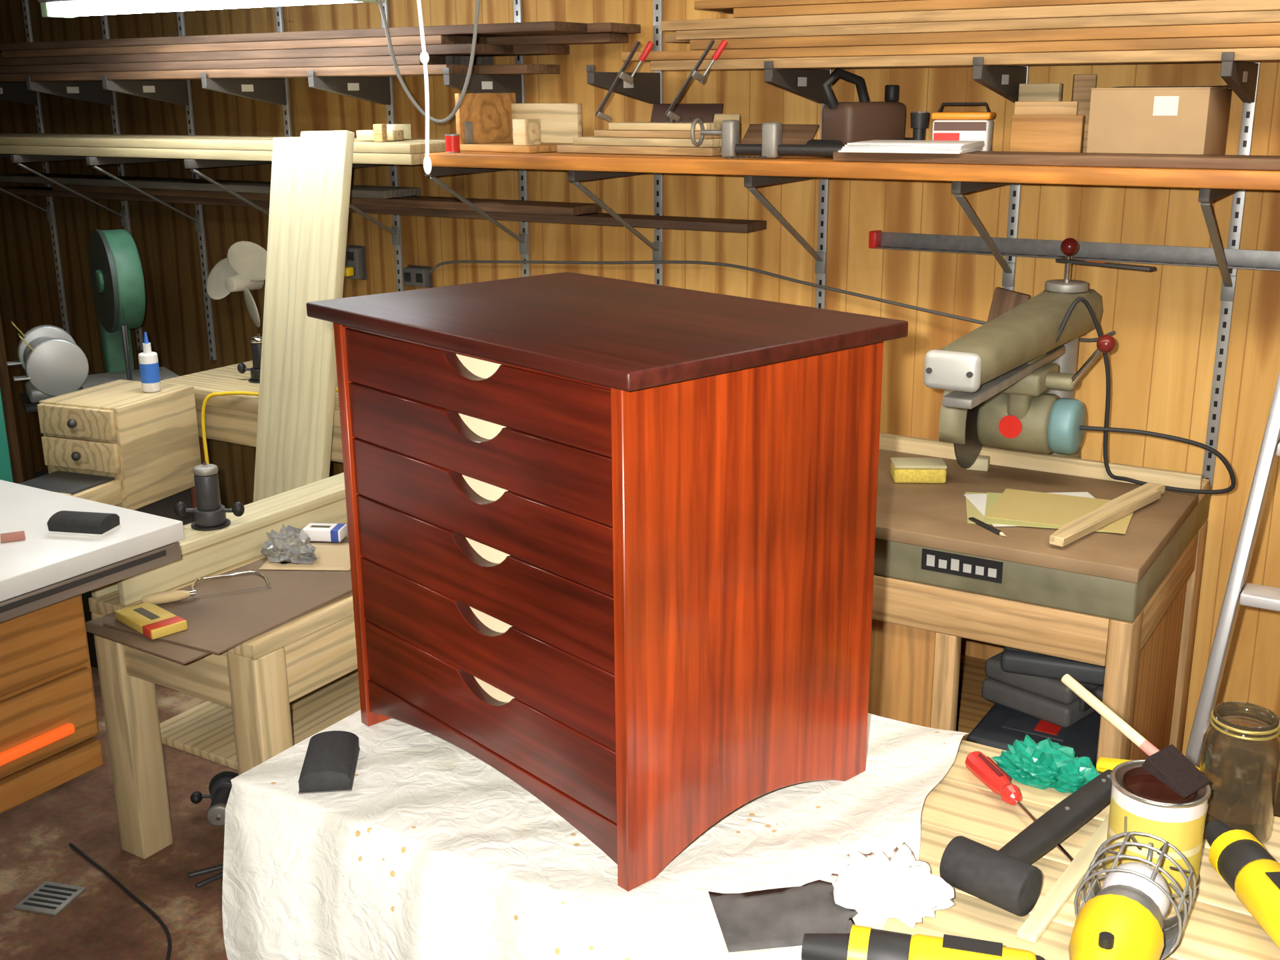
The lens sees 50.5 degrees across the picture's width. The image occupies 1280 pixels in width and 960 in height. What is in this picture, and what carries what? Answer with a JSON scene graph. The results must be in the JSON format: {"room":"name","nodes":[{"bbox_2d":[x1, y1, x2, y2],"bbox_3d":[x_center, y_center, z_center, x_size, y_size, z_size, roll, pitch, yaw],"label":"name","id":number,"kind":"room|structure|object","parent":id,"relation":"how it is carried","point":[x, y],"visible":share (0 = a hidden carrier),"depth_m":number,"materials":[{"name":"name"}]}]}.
{"room":"woodworking shop","nodes":[
{"label":"woodworking shop","id":0,"kind":"room"},
{"bbox_2d":[0,315,23,483],"bbox_3d":[-4.059,-0.478,3.743,0.100,2.450,4.850,9,19,31],"label":"wall","id":1,"kind":"structure","parent":0,"point":[5,384],"depth_m":5.89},
{"bbox_2d":[0,0,1279,779],"bbox_3d":[0.263,-0.574,3.953,7.200,2.450,0.100,9,19,31],"label":"wall","id":2,"kind":"structure","parent":0,"point":[1165,320],"depth_m":3.82,"materials":[{"name":"brown wood"}]},
{"bbox_2d":[21,0,69,334],"bbox_3d":[-2.361,-1.345,5.356,0.026,1.600,0.012,9,19,31],"label":"shelf standard","id":3,"kind":"object","parent":2,"relation":"attached to","point":[25,6],"depth_m":5.43,"materials":[{"name":"metal"}]},
{"bbox_2d":[10,154,127,226],"bbox_3d":[-2.092,-1.058,4.987,0.030,0.287,0.440,9,19,31],"label":"shelf bracket","id":4,"kind":"object","parent":2,"relation":"attached to","point":[20,158],"visible":0.82,"depth_m":4.91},
{"bbox_2d":[25,76,113,105],"bbox_3d":[-2.068,-1.414,4.929,0.024,0.103,0.340,9,19,31],"label":"bracket","id":5,"kind":"object","parent":4,"relation":"attached to","point":[89,91],"visible":0.94,"depth_m":4.93,"materials":[{"name":"metal"}]},
{"bbox_2d":[100,2,143,350],"bbox_3d":[-1.973,-1.282,5.124,0.026,1.600,0.012,9,19,31],"label":"shelf standard","id":6,"kind":"object","parent":2,"relation":"attached to","point":[104,19],"depth_m":5.11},
{"bbox_2d":[86,156,201,231],"bbox_3d":[-1.740,-1.000,4.776,0.030,0.287,0.440,9,19,31],"label":"shelf bracket","id":7,"kind":"object","parent":2,"relation":"attached to","point":[90,161],"visible":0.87,"depth_m":4.71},
{"bbox_2d":[101,74,189,105],"bbox_3d":[-1.716,-1.356,4.718,0.024,0.103,0.340,9,19,31],"label":"bracket","id":8,"kind":"object","parent":7,"relation":"attached to","point":[173,91],"visible":1,"depth_m":4.73,"materials":[{"name":"metal"}]},
{"bbox_2d":[176,11,216,359],"bbox_3d":[-1.621,-1.224,4.913,0.026,1.600,0.012,9,19,31],"label":"shelf standard","id":9,"kind":"object","parent":2,"relation":"attached to","point":[180,15],"depth_m":5.01,"materials":[{"name":"metal"}]},
{"bbox_2d":[184,159,271,215],"bbox_3d":[-1.325,-0.932,4.527,0.030,0.287,0.440,9,19,31],"label":"shelf bracket","id":10,"kind":"object","parent":2,"relation":"attached to","point":[192,164],"visible":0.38,"depth_m":4.42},
{"bbox_2d":[200,72,286,104],"bbox_3d":[-1.301,-1.288,4.469,0.024,0.103,0.340,9,19,31],"label":"bracket","id":11,"kind":"object","parent":10,"relation":"attached to","point":[271,91],"visible":1,"depth_m":4.48,"materials":[{"name":"metal"}]},
{"bbox_2d":[0,21,640,82],"bbox_3d":[-1.367,-1.395,4.482,3.029,0.130,0.317,9,19,31],"label":"stack","id":12,"kind":"object","parent":10,"relation":"on","point":[361,52],"visible":0.96,"depth_m":4.09,"materials":[{"name":"wood"}]},
{"bbox_2d":[206,240,266,327],"bbox_3d":[-1.432,-0.707,4.861,0.297,0.312,0.135,9,19,31],"label":"propeller","id":13,"kind":"object","parent":2,"relation":"attached to","point":[243,269],"visible":0.98,"depth_m":4.81,"materials":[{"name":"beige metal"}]},
{"bbox_2d":[349,163,399,245],"bbox_3d":[-0.926,-0.867,4.288,0.030,0.287,0.440,9,19,31],"label":"shelf bracket","id":14,"kind":"object","parent":2,"relation":"attached to","point":[395,231],"visible":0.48,"depth_m":4.40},
{"bbox_2d":[307,70,390,104],"bbox_3d":[-0.902,-1.223,4.230,0.024,0.103,0.340,9,19,31],"label":"bracket","id":15,"kind":"object","parent":14,"relation":"attached to","point":[374,89],"visible":1,"depth_m":4.24,"materials":[{"name":"metal"}]},
{"bbox_2d":[380,0,404,291],"bbox_3d":[-0.807,-1.090,4.425,0.026,1.600,0.012,9,19,31],"label":"shelf standard","id":16,"kind":"object","parent":2,"relation":"attached to","point":[391,117],"depth_m":4.45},
{"bbox_2d":[424,166,527,253],"bbox_3d":[-0.479,-0.793,4.020,0.030,0.287,0.440,9,19,31],"label":"shelf bracket","id":17,"kind":"object","parent":2,"relation":"attached to","point":[522,239],"visible":0.8,"depth_m":3.96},
{"bbox_2d":[0,132,445,165],"bbox_3d":[-1.541,-1.134,4.609,2.483,0.057,0.397,9,19,31],"label":"stack","id":18,"kind":"object","parent":17,"relation":"on","point":[410,152],"visible":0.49,"depth_m":4.39,"materials":[{"name":"brown wood"}]},
{"bbox_2d":[356,124,411,141],"bbox_3d":[-0.786,-1.065,4.143,0.121,0.050,0.254,3,16,14],"label":"pile","id":19,"kind":"object","parent":18,"relation":"on","point":[381,132],"visible":1,"depth_m":4.10,"materials":[{"name":"brown wood"}]},
{"bbox_2d":[0,186,766,233],"bbox_3d":[-1.101,-0.929,4.576,3.350,0.024,0.120,9,19,31],"label":"board","id":20,"kind":"object","parent":17,"relation":"on","point":[746,226],"visible":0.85,"depth_m":4.09,"materials":[{"name":"wood"}]},
{"bbox_2d":[52,184,601,215],"bbox_3d":[-1.173,-0.961,4.595,2.400,0.024,0.150,9,19,31],"label":"board","id":21,"kind":"object","parent":20,"relation":"on","point":[423,202],"visible":0.64,"depth_m":4.23,"materials":[{"name":"brown wood"}]},
{"bbox_2d":[0,172,421,198],"bbox_3d":[-1.606,-1.053,4.829,2.000,0.024,0.180,9,19,31],"label":"board","id":22,"kind":"object","parent":21,"relation":"on","point":[360,191],"visible":0.86,"depth_m":4.76,"materials":[{"name":"wood"}]},
{"bbox_2d":[442,67,521,103],"bbox_3d":[-0.456,-1.149,3.962,0.024,0.103,0.340,9,19,31],"label":"bracket","id":23,"kind":"object","parent":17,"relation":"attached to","point":[477,83],"visible":0.88,"depth_m":3.96,"materials":[{"name":"metal"}]},
{"bbox_2d":[513,0,530,277],"bbox_3d":[-0.361,-1.017,4.157,0.026,1.600,0.012,9,19,31],"label":"shelf standard","id":24,"kind":"object","parent":2,"relation":"attached to","point":[517,4],"depth_m":4.18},
{"bbox_2d":[567,170,661,260],"bbox_3d":[-0.065,-0.725,3.772,0.030,0.287,0.440,9,19,31],"label":"shelf bracket","id":25,"kind":"object","parent":2,"relation":"attached to","point":[574,176],"visible":0.83,"depth_m":3.71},
{"bbox_2d":[586,64,659,103],"bbox_3d":[-0.041,-1.081,3.713,0.024,0.103,0.340,9,19,31],"label":"bracket","id":26,"kind":"object","parent":25,"relation":"attached to","point":[645,87],"visible":0.95,"depth_m":3.73,"materials":[{"name":"metal"}]},
{"bbox_2d":[653,0,663,285],"bbox_3d":[0.054,-0.949,3.908,0.026,1.600,0.012,9,19,31],"label":"shelf standard","id":27,"kind":"object","parent":2,"relation":"attached to","point":[658,5],"depth_m":3.93,"materials":[{"name":"metal"}]},
{"bbox_2d":[744,175,825,273],"bbox_3d":[0.379,-0.653,3.506,0.030,0.287,0.440,9,19,31],"label":"shelf bracket","id":28,"kind":"object","parent":2,"relation":"attached to","point":[750,181],"visible":0.81,"depth_m":3.45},
{"bbox_2d":[764,61,829,103],"bbox_3d":[0.402,-1.009,3.448,0.024,0.103,0.340,9,19,31],"label":"bracket","id":29,"kind":"object","parent":28,"relation":"attached to","point":[805,83],"visible":0.96,"depth_m":3.43,"materials":[{"name":"metal"}]},
{"bbox_2d":[815,69,832,309],"bbox_3d":[0.497,-0.876,3.642,0.026,1.600,0.012,9,19,31],"label":"shelf standard","id":30,"kind":"object","parent":2,"relation":"attached to","point":[822,233],"depth_m":3.69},
{"bbox_2d":[424,150,1279,190],"bbox_3d":[0.959,-0.709,3.094,3.380,0.036,0.467,9,19,31],"label":"wall shelf","id":31,"kind":"object","parent":2,"relation":"attached to","point":[783,166],"visible":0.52,"depth_m":3.10,"materials":[{"name":"brown wood"}]},
{"bbox_2d":[454,92,581,153],"bbox_3d":[-0.341,-1.016,3.846,0.300,0.158,0.220,13,21,40],"label":"wood block","id":32,"kind":"object","parent":31,"relation":"on","point":[490,122],"visible":0.85,"depth_m":3.88,"materials":[{"name":"brown wood"}]},
{"bbox_2d":[556,110,721,155],"bbox_3d":[0.017,-0.925,3.604,0.500,0.110,0.140,10,19,33],"label":"stack","id":33,"kind":"object","parent":31,"relation":"on","point":[671,138],"visible":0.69,"depth_m":3.54,"materials":[{"name":"brown wood"}]},
{"bbox_2d":[650,103,723,122],"bbox_3d":[0.121,-0.972,3.735,0.220,0.124,0.049,9,19,31],"label":"board","id":34,"kind":"object","parent":31,"relation":"on","point":[687,113],"visible":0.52,"depth_m":3.73,"materials":[{"name":"brown"}]},
{"bbox_2d":[690,118,844,158],"bbox_3d":[0.322,-0.823,3.269,0.434,0.095,0.110,8,18,27],"label":"clamp","id":35,"kind":"object","parent":31,"relation":"on","point":[771,147],"visible":0.99,"depth_m":3.28,"materials":[{"name":"grey"}]},
{"bbox_2d":[740,124,819,144],"bbox_3d":[0.358,-0.889,3.535,0.200,0.073,0.080,9,19,31],"label":"hardboard offcut","id":36,"kind":"object","parent":31,"relation":"on","point":[792,134],"visible":0.51,"depth_m":3.52,"materials":[{"name":"brown wood"}]},
{"bbox_2d":[806,68,912,157],"bbox_3d":[0.557,-0.915,3.368,0.289,0.210,0.110,-11,19,-32],"label":"belt sander","id":37,"kind":"object","parent":31,"relation":"on","point":[843,123],"visible":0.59,"depth_m":3.32,"materials":[{"name":"brown"}]},
{"bbox_2d":[931,102,995,151],"bbox_3d":[0.766,-0.830,3.220,0.136,0.128,0.106,5,17,20],"label":"container","id":38,"kind":"object","parent":31,"relation":"on","point":[947,126],"visible":0.8,"depth_m":3.17,"materials":[{"name":"white"}]},
{"bbox_2d":[932,119,993,151],"bbox_3d":[0.766,-0.812,3.226,0.130,0.090,0.100,5,17,20],"label":"tub","id":39,"kind":"object","parent":38,"relation":"in","point":[943,129],"depth_m":3.17,"materials":[{"name":"white"}]},
{"bbox_2d":[1009,74,1096,152],"bbox_3d":[0.956,-0.844,3.152,0.170,0.190,0.166,7,18,25],"label":"wood block","id":40,"kind":"object","parent":31,"relation":"on","point":[1041,122],"visible":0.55,"depth_m":3.12,"materials":[{"name":"brown wood"}]},
{"bbox_2d":[832,150,1279,170],"bbox_3d":[0.988,-0.688,2.912,1.180,0.022,0.147,9,19,31],"label":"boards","id":41,"kind":"object","parent":31,"relation":"on","point":[1271,163],"visible":0.8,"depth_m":2.88,"materials":[{"name":"wood"}]},
{"bbox_2d":[838,140,984,153],"bbox_3d":[0.630,-0.770,3.131,0.286,0.021,0.223,8,18,26],"label":"paper stack","id":42,"kind":"object","parent":41,"relation":"on","point":[871,146],"visible":1,"depth_m":3.05,"materials":[{"name":"white"}]},
{"bbox_2d":[1086,85,1231,154],"bbox_3d":[1.165,-0.799,3.039,0.245,0.162,0.271,9,19,31],"label":"cardboard box","id":43,"kind":"object","parent":31,"relation":"on","point":[1194,120],"visible":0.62,"depth_m":2.93,"materials":[{"name":"beige"}]},
{"bbox_2d":[951,181,1015,286],"bbox_3d":[0.822,-0.580,3.240,0.030,0.287,0.440,9,19,31],"label":"shelf bracket","id":44,"kind":"object","parent":2,"relation":"attached to","point":[958,188],"visible":0.81,"depth_m":3.19,"materials":[{"name":"metal"}]},
{"bbox_2d":[621,0,1279,70],"bbox_3d":[1.356,-0.964,2.844,3.110,0.164,0.317,9,19,31],"label":"stack","id":45,"kind":"object","parent":44,"relation":"on","point":[790,34],"visible":0.95,"depth_m":3.04,"materials":[{"name":"brown wood"}]},
{"bbox_2d":[972,56,1027,103],"bbox_3d":[0.845,-0.936,3.182,0.024,0.103,0.340,9,19,31],"label":"bracket","id":46,"kind":"object","parent":44,"relation":"attached to","point":[1004,81],"visible":0.88,"depth_m":3.16,"materials":[{"name":"metal"}]},
{"bbox_2d":[1000,66,1029,448],"bbox_3d":[0.940,-0.804,3.376,0.026,1.600,0.012,9,19,31],"label":"shelf standard","id":47,"kind":"object","parent":2,"relation":"attached to","point":[1015,189],"depth_m":3.41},
{"bbox_2d":[1198,188,1241,301],"bbox_3d":[1.265,-0.507,2.974,0.030,0.287,0.440,9,19,31],"label":"shelf bracket","id":48,"kind":"object","parent":2,"relation":"attached to","point":[1229,282],"visible":0.84,"depth_m":2.94,"materials":[{"name":"metal"}]},
{"bbox_2d":[868,230,1279,271],"bbox_3d":[1.595,-0.473,2.980,2.319,0.044,0.044,9,19,31],"label":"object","id":49,"kind":"object","parent":48,"relation":"on","point":[1136,253],"visible":0.94,"depth_m":3.30,"materials":[{"name":"metal"}]},
{"bbox_2d":[1220,52,1258,102],"bbox_3d":[1.289,-0.863,2.916,0.024,0.103,0.340,9,19,31],"label":"bracket","id":50,"kind":"object","parent":48,"relation":"attached to","point":[1241,77],"visible":1,"depth_m":2.88,"materials":[{"name":"metal"}]},
{"bbox_2d":[1202,62,1260,496],"bbox_3d":[1.384,-0.731,3.111,0.026,1.600,0.012,9,19,31],"label":"shelf standard","id":51,"kind":"object","parent":2,"relation":"attached to","point":[1249,109],"depth_m":3.21,"materials":[{"name":"metal"}]},
{"bbox_2d":[0,666,1279,959],"bbox_3d":[-1.034,1.232,2.284,7.200,0.080,5.050,9,19,31],"label":"floor","id":52,"kind":"structure","parent":0,"point":[104,922],"depth_m":3.22,"materials":[{"name":"concrete"}]},
{"bbox_2d":[6,320,88,478],"bbox_3d":[-1.938,-0.001,4.564,0.247,1.046,0.352,-9,18,-27],"label":"grinder","id":53,"kind":"object","parent":52,"relation":"on","point":[52,361],"visible":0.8,"depth_m":4.33,"materials":[{"name":"grey"}]},
{"bbox_2d":[13,880,86,915],"bbox_3d":[-1.348,0.955,3.100,0.110,0.007,0.110,4,17,14],"label":"floor drain","id":54,"kind":"object","parent":52,"relation":"on","point":[50,898],"visible":1,"depth_m":3.09,"materials":[{"name":"grey metal"}]},
{"bbox_2d":[0,480,183,813],"bbox_3d":[-1.811,0.571,2.870,1.200,0.880,1.200,9,19,31],"label":"workbench","id":55,"kind":"object","parent":52,"relation":"on","point":[49,721],"visible":1,"depth_m":2.79,"materials":[{"name":"white laminate"}]},
{"bbox_2d":[47,510,121,536],"bbox_3d":[-1.178,0.088,2.871,0.127,0.036,0.072,3,16,12],"label":"block","id":56,"kind":"object","parent":55,"relation":"on","point":[62,522],"visible":1,"depth_m":2.85,"materials":[{"name":"black rubber"}]},
{"bbox_2d":[18,379,201,667],"bbox_3d":[-1.654,0.187,4.202,0.300,0.881,0.584,6,17,21],"label":"base cabinet","id":57,"kind":"object","parent":52,"relation":"on","point":[117,443],"visible":0.57,"depth_m":4.09,"materials":[{"name":"beige"}]},
{"bbox_2d":[80,229,179,389],"bbox_3d":[-1.806,-0.254,4.955,0.448,1.316,0.416,-11,19,-32],"label":"saw","id":58,"kind":"object","parent":57,"relation":"on","point":[117,277],"visible":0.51,"depth_m":4.73,"materials":[{"name":"green paint"}]},
{"bbox_2d":[138,332,161,392],"bbox_3d":[-1.516,-0.365,4.185,0.057,0.185,0.057,9,19,31],"label":"glue bottle","id":59,"kind":"object","parent":57,"relation":"on","point":[148,360],"visible":1,"depth_m":4.17,"materials":[{"name":"white plastic"}]},
{"bbox_2d":[190,771,238,826],"bbox_3d":[-1.051,0.813,3.417,0.172,0.093,0.158,-3,16,-8],"label":"router","id":60,"kind":"object","parent":52,"relation":"on","point":[220,786],"visible":0.62,"depth_m":3.43,"materials":[{"name":"black plastic"}]},
{"bbox_2d":[88,522,360,859],"bbox_3d":[-0.640,0.444,3.688,0.540,0.655,1.510,9,19,31],"label":"table","id":61,"kind":"object","parent":52,"relation":"on","point":[268,693],"visible":0.3,"depth_m":3.13,"materials":[{"name":"brown wood"}]},
{"bbox_2d":[85,566,352,664],"bbox_3d":[-0.900,0.273,3.089,0.360,0.005,0.620,10,19,33],"label":"workbench top","id":62,"kind":"object","parent":61,"relation":"on","point":[181,654],"visible":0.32,"depth_m":2.85,"materials":[{"name":"wood"}]},
{"bbox_2d":[103,523,351,654],"bbox_3d":[-0.808,0.230,3.212,0.340,0.005,0.850,8,18,28],"label":"sheet","id":63,"kind":"object","parent":62,"relation":"on","point":[218,623],"visible":0.51,"depth_m":3.04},
{"bbox_2d":[114,601,187,639],"bbox_3d":[-1.053,0.301,2.920,0.170,0.021,0.081,14,22,42],"label":"box","id":64,"kind":"object","parent":63,"relation":"on","point":[148,619],"visible":1,"depth_m":2.90,"materials":[{"name":"yellow"}]},
{"bbox_2d":[140,570,271,603],"bbox_3d":[-1.004,0.239,3.124,0.285,0.027,0.136,-7,17,-22],"label":"saw","id":65,"kind":"object","parent":63,"relation":"on","point":[162,597],"visible":0.98,"depth_m":3.05,"materials":[{"name":"silver metal"}]},
{"bbox_2d":[258,542,350,570],"bbox_3d":[-0.799,0.187,3.342,0.220,0.002,0.200,0,16,3],"label":"sheet","id":66,"kind":"object","parent":63,"relation":"on","point":[330,556],"visible":0.58,"depth_m":3.30,"materials":[{"name":"beige paper"}]},
{"bbox_2d":[260,524,317,563],"bbox_3d":[-0.858,0.149,3.320,0.176,0.081,0.112,9,19,31],"label":"plastic bag","id":67,"kind":"object","parent":66,"relation":"on","point":[292,545],"visible":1,"depth_m":3.29,"materials":[{"name":"white"}]},
{"bbox_2d":[302,522,347,541],"bbox_3d":[-0.805,0.134,3.465,0.100,0.031,0.061,1,16,7],"label":"box","id":68,"kind":"object","parent":63,"relation":"on","point":[317,532],"visible":0.86,"depth_m":3.44,"materials":[{"name":"white"}]},
{"bbox_2d":[91,472,347,605],"bbox_3d":[-0.845,0.064,3.655,0.122,0.095,1.400,9,19,31],"label":"wooden beam","id":69,"kind":"structure","parent":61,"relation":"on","point":[203,553],"depth_m":3.34,"materials":[{"name":"beige"}]},
{"bbox_2d":[174,462,244,530],"bbox_3d":[-1.052,0.034,3.301,0.158,0.158,0.093,8,18,27],"label":"router","id":70,"kind":"object","parent":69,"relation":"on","point":[209,515],"visible":1,"depth_m":3.28,"materials":[{"name":"black plastic"}]},
{"bbox_2d":[159,668,360,770],"bbox_3d":[-0.640,0.499,3.704,0.520,0.020,1.310,9,19,31],"label":"shelf","id":71,"kind":"object","parent":61,"relation":"attached to","point":[205,731],"depth_m":3.34,"materials":[{"name":"brown wood"}]},
{"bbox_2d":[160,360,343,521],"bbox_3d":[-1.052,0.094,4.545,0.950,0.860,0.540,9,19,31],"label":"workbench","id":72,"kind":"object","parent":52,"relation":"on","point":[233,419],"visible":0.04,"depth_m":4.34,"materials":[{"name":"brown wood"}]},
{"bbox_2d":[253,137,299,501],"bbox_3d":[-1.085,-0.185,4.069,0.142,1.629,0.392,7,18,24],"label":"plank","id":73,"kind":"object","parent":52,"relation":"on","point":[285,156],"visible":0.31,"depth_m":4.04,"materials":[{"name":"brown wood"}]},
{"bbox_2d":[275,130,354,494],"bbox_3d":[-0.972,-0.162,3.950,0.182,1.650,0.429,7,18,25],"label":"plank","id":74,"kind":"object","parent":52,"relation":"on","point":[325,158],"visible":0.56,"depth_m":3.91,"materials":[{"name":"brown wood"}]},
{"bbox_2d":[982,286,1030,447],"bbox_3d":[0.852,0.118,3.667,0.314,1.285,0.026,8,18,27],"label":"board","id":75,"kind":"object","parent":52,"relation":"on","point":[1004,300],"visible":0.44,"depth_m":3.45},
{"bbox_2d":[868,520,1207,773],"bbox_3d":[0.756,0.491,3.276,0.945,0.770,0.770,9,19,31],"label":"stand","id":76,"kind":"object","parent":52,"relation":"on","point":[931,646],"visible":0.17,"depth_m":2.88,"materials":[{"name":"brown wood"}]},
{"bbox_2d":[966,703,1100,768],"bbox_3d":[0.918,0.579,3.007,0.297,0.116,0.360,9,19,31],"label":"tool case","id":77,"kind":"object","parent":76,"relation":"on","point":[1001,726],"visible":0.12,"depth_m":2.93,"materials":[{"name":"plastic"}]},
{"bbox_2d":[981,651,1103,727],"bbox_3d":[0.959,0.439,3.058,0.300,0.106,0.247,-15,21,-41],"label":"tool case","id":78,"kind":"object","parent":77,"relation":"on","point":[1050,700],"visible":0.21,"depth_m":2.96,"materials":[{"name":"plastic"}]},
{"bbox_2d":[1000,646,1105,685],"bbox_3d":[0.944,0.342,2.997,0.247,0.096,0.300,6,17,21],"label":"tool case","id":79,"kind":"object","parent":78,"relation":"on","point":[1013,660],"visible":0.12,"depth_m":2.88,"materials":[{"name":"plastic"}]},
{"bbox_2d":[874,238,1235,621],"bbox_3d":[0.758,-0.177,3.017,1.036,0.655,0.872,9,19,31],"label":"saw","id":80,"kind":"object","parent":76,"relation":"on","point":[1009,383],"visible":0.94,"depth_m":2.92,"materials":[{"name":"green paint"}]},
{"bbox_2d":[428,260,1115,341],"bbox_3d":[0.238,-0.551,3.857,2.206,0.130,0.061,10,19,32],"label":"power cable","id":81,"kind":"object","parent":80,"relation":"attached to","point":[463,261],"visible":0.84,"depth_m":3.82,"materials":[{"name":"grey plastic"}]},
{"bbox_2d":[890,457,947,483],"bbox_3d":[0.647,-0.022,3.154,0.120,0.043,0.075,0,16,3],"label":"sponge","id":82,"kind":"object","parent":80,"relation":"on","point":[903,470],"visible":1,"depth_m":3.12,"materials":[{"name":"beige"}]},
{"bbox_2d":[964,488,1133,533],"bbox_3d":[0.886,0.063,2.918,0.367,0.006,0.303,3,16,11],"label":"sheets","id":83,"kind":"object","parent":80,"relation":"on","point":[1011,507],"visible":0.89,"depth_m":2.92,"materials":[{"name":"beige"}]},
{"bbox_2d":[1049,482,1165,546],"bbox_3d":[0.986,0.068,2.850,0.050,0.018,0.500,14,22,42],"label":"stick","id":84,"kind":"object","parent":80,"relation":"on","point":[1127,503],"visible":1,"depth_m":2.82,"materials":[{"name":"wood"}]},
{"bbox_2d":[882,740,1279,959],"bbox_3d":[0.490,0.893,1.753,2.065,0.840,0.643,9,19,31],"label":"wooden tabletop","id":85,"kind":"object","parent":52,"relation":"on","point":[1218,926],"visible":0.06,"depth_m":1.63,"materials":[{"name":"brown wood"}]},
{"bbox_2d":[222,710,968,959],"bbox_3d":[-0.021,0.792,1.967,0.976,0.810,0.795,9,19,31],"label":"cloth","id":86,"kind":"object","parent":85,"relation":"on","point":[433,852],"visible":0.44,"depth_m":1.77,"materials":[{"name":"fabric"}]},
{"bbox_2d":[298,730,359,793],"bbox_3d":[-0.439,0.396,1.919,0.072,0.032,0.127,-2,16,-6],"label":"block","id":87,"kind":"object","parent":86,"relation":"on","point":[330,763],"visible":1,"depth_m":1.89,"materials":[{"name":"black rubber"}]},
{"bbox_2d":[306,272,907,891],"bbox_3d":[-0.062,0.083,1.893,0.471,0.641,0.687,-14,21,-40],"label":"dresser","id":88,"kind":"object","parent":86,"relation":"on","point":[611,541],"visible":1,"depth_m":1.69,"materials":[{"name":"brown wood"}]},
{"bbox_2d":[708,880,857,951],"bbox_3d":[0.170,0.501,1.576,0.162,0.009,0.120,-3,16,-8],"label":"sheet","id":89,"kind":"object","parent":86,"relation":"on","point":[779,917],"visible":0.85,"depth_m":1.57,"materials":[{"name":"paper"}]},
{"bbox_2d":[830,842,954,927],"bbox_3d":[0.298,0.472,1.597,0.145,0.052,0.122,8,18,28],"label":"rag","id":90,"kind":"object","parent":86,"relation":"on","point":[903,887],"visible":1,"depth_m":1.57,"materials":[{"name":"white"}]},
{"bbox_2d":[801,924,1044,959],"bbox_3d":[0.273,0.533,1.346,0.250,0.078,0.234,4,17,15],"label":"flashlight","id":91,"kind":"object","parent":85,"relation":"on","point":[863,943],"visible":1,"depth_m":1.41,"materials":[{"name":"yellow plastic"}]},
{"bbox_2d":[965,750,1073,862],"bbox_3d":[0.506,0.429,1.784,0.032,0.034,0.281,-5,17,-14],"label":"screwdriver","id":92,"kind":"object","parent":85,"relation":"on","point":[982,767],"visible":0.97,"depth_m":1.84,"materials":[{"name":"red"}]},
{"bbox_2d":[939,769,1111,916],"bbox_3d":[0.516,0.439,1.704,0.105,0.060,0.350,15,22,43],"label":"mallet","id":93,"kind":"object","parent":85,"relation":"on","point":[1005,878],"visible":0.93,"depth_m":1.61,"materials":[{"name":"rubber"}]},
{"bbox_2d":[991,734,1099,793],"bbox_3d":[0.566,0.390,1.881,0.153,0.052,0.101,4,17,14],"label":"gloves","id":94,"kind":"object","parent":85,"relation":"on","point":[1045,764],"visible":0.93,"depth_m":1.86,"materials":[{"name":"teal"}]},
{"bbox_2d":[1016,814,1109,943],"bbox_3d":[0.542,0.475,1.668,0.022,0.008,0.360,11,20,35],"label":"wood strip","id":95,"kind":"object","parent":85,"relation":"on","point":[1053,901],"depth_m":1.61,"materials":[{"name":"wood"}]},
{"bbox_2d":[1068,831,1196,959],"bbox_3d":[0.605,0.494,1.413,0.344,0.114,0.328,3,16,11],"label":"light","id":96,"kind":"object","parent":85,"relation":"on","point":[1123,919],"visible":1,"depth_m":1.45,"materials":[{"name":"yellow plastic"}]},
{"bbox_2d":[1102,759,1211,897],"bbox_3d":[0.625,0.421,1.644,0.114,0.125,0.114,-4,16,-13],"label":"paint can","id":97,"kind":"object","parent":85,"relation":"on","point":[1140,802],"visible":0.64,"depth_m":1.60,"materials":[{"name":"metal"}]},
{"bbox_2d":[1061,674,1210,797],"bbox_3d":[0.593,0.304,1.646,0.055,0.084,0.192,-13,20,-36],"label":"brush","id":98,"kind":"object","parent":97,"relation":"on","point":[1169,765],"visible":1,"depth_m":1.61,"materials":[{"name":"brown wood"}]},
{"bbox_2d":[1199,701,1279,843],"bbox_3d":[0.763,0.374,1.728,0.092,0.165,0.092,9,19,31],"label":"glass jar","id":99,"kind":"object","parent":85,"relation":"on","point":[1240,759],"visible":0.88,"depth_m":1.69,"materials":[{"name":"beige"}]},
{"bbox_2d":[1204,820,1279,949],"bbox_3d":[0.803,0.467,1.563,0.234,0.078,0.250,-1,16,-3],"label":"flashlight","id":100,"kind":"object","parent":85,"relation":"on","point":[1237,856],"visible":1,"depth_m":1.56,"materials":[{"name":"yellow plastic"}]},
{"bbox_2d":[1185,370,1279,767],"bbox_3d":[1.327,0.170,2.475,0.605,1.831,0.413,9,19,31],"label":"step ladder","id":101,"kind":"object","parent":52,"relation":"on","point":[1236,594],"visible":0.47,"depth_m":2.56,"materials":[{"name":"silver metal"}]},
{"bbox_3d":[-1.054,-1.200,1.586,7.200,0.080,5.050,9,19,31],"label":"ceiling","id":102,"kind":"structure","parent":0,"visible":0},
{"bbox_2d":[37,0,479,123],"bbox_3d":[-1.080,-1.374,3.738,1.655,0.752,0.110,9,18,29],"label":"light","id":103,"kind":"object","parent":102,"relation":"hanging from","point":[57,9],"visible":0.98,"depth_m":3.82,"materials":[{"name":"grey"}]},
{"bbox_2d":[416,0,431,174],"bbox_3d":[-0.221,-0.681,1.290,0.014,0.763,0.010,9,19,31],"label":"pull cord","id":104,"kind":"object","parent":102,"relation":"hanging from","point":[424,57],"visible":1,"depth_m":1.37,"materials":[{"name":"white fabric"}]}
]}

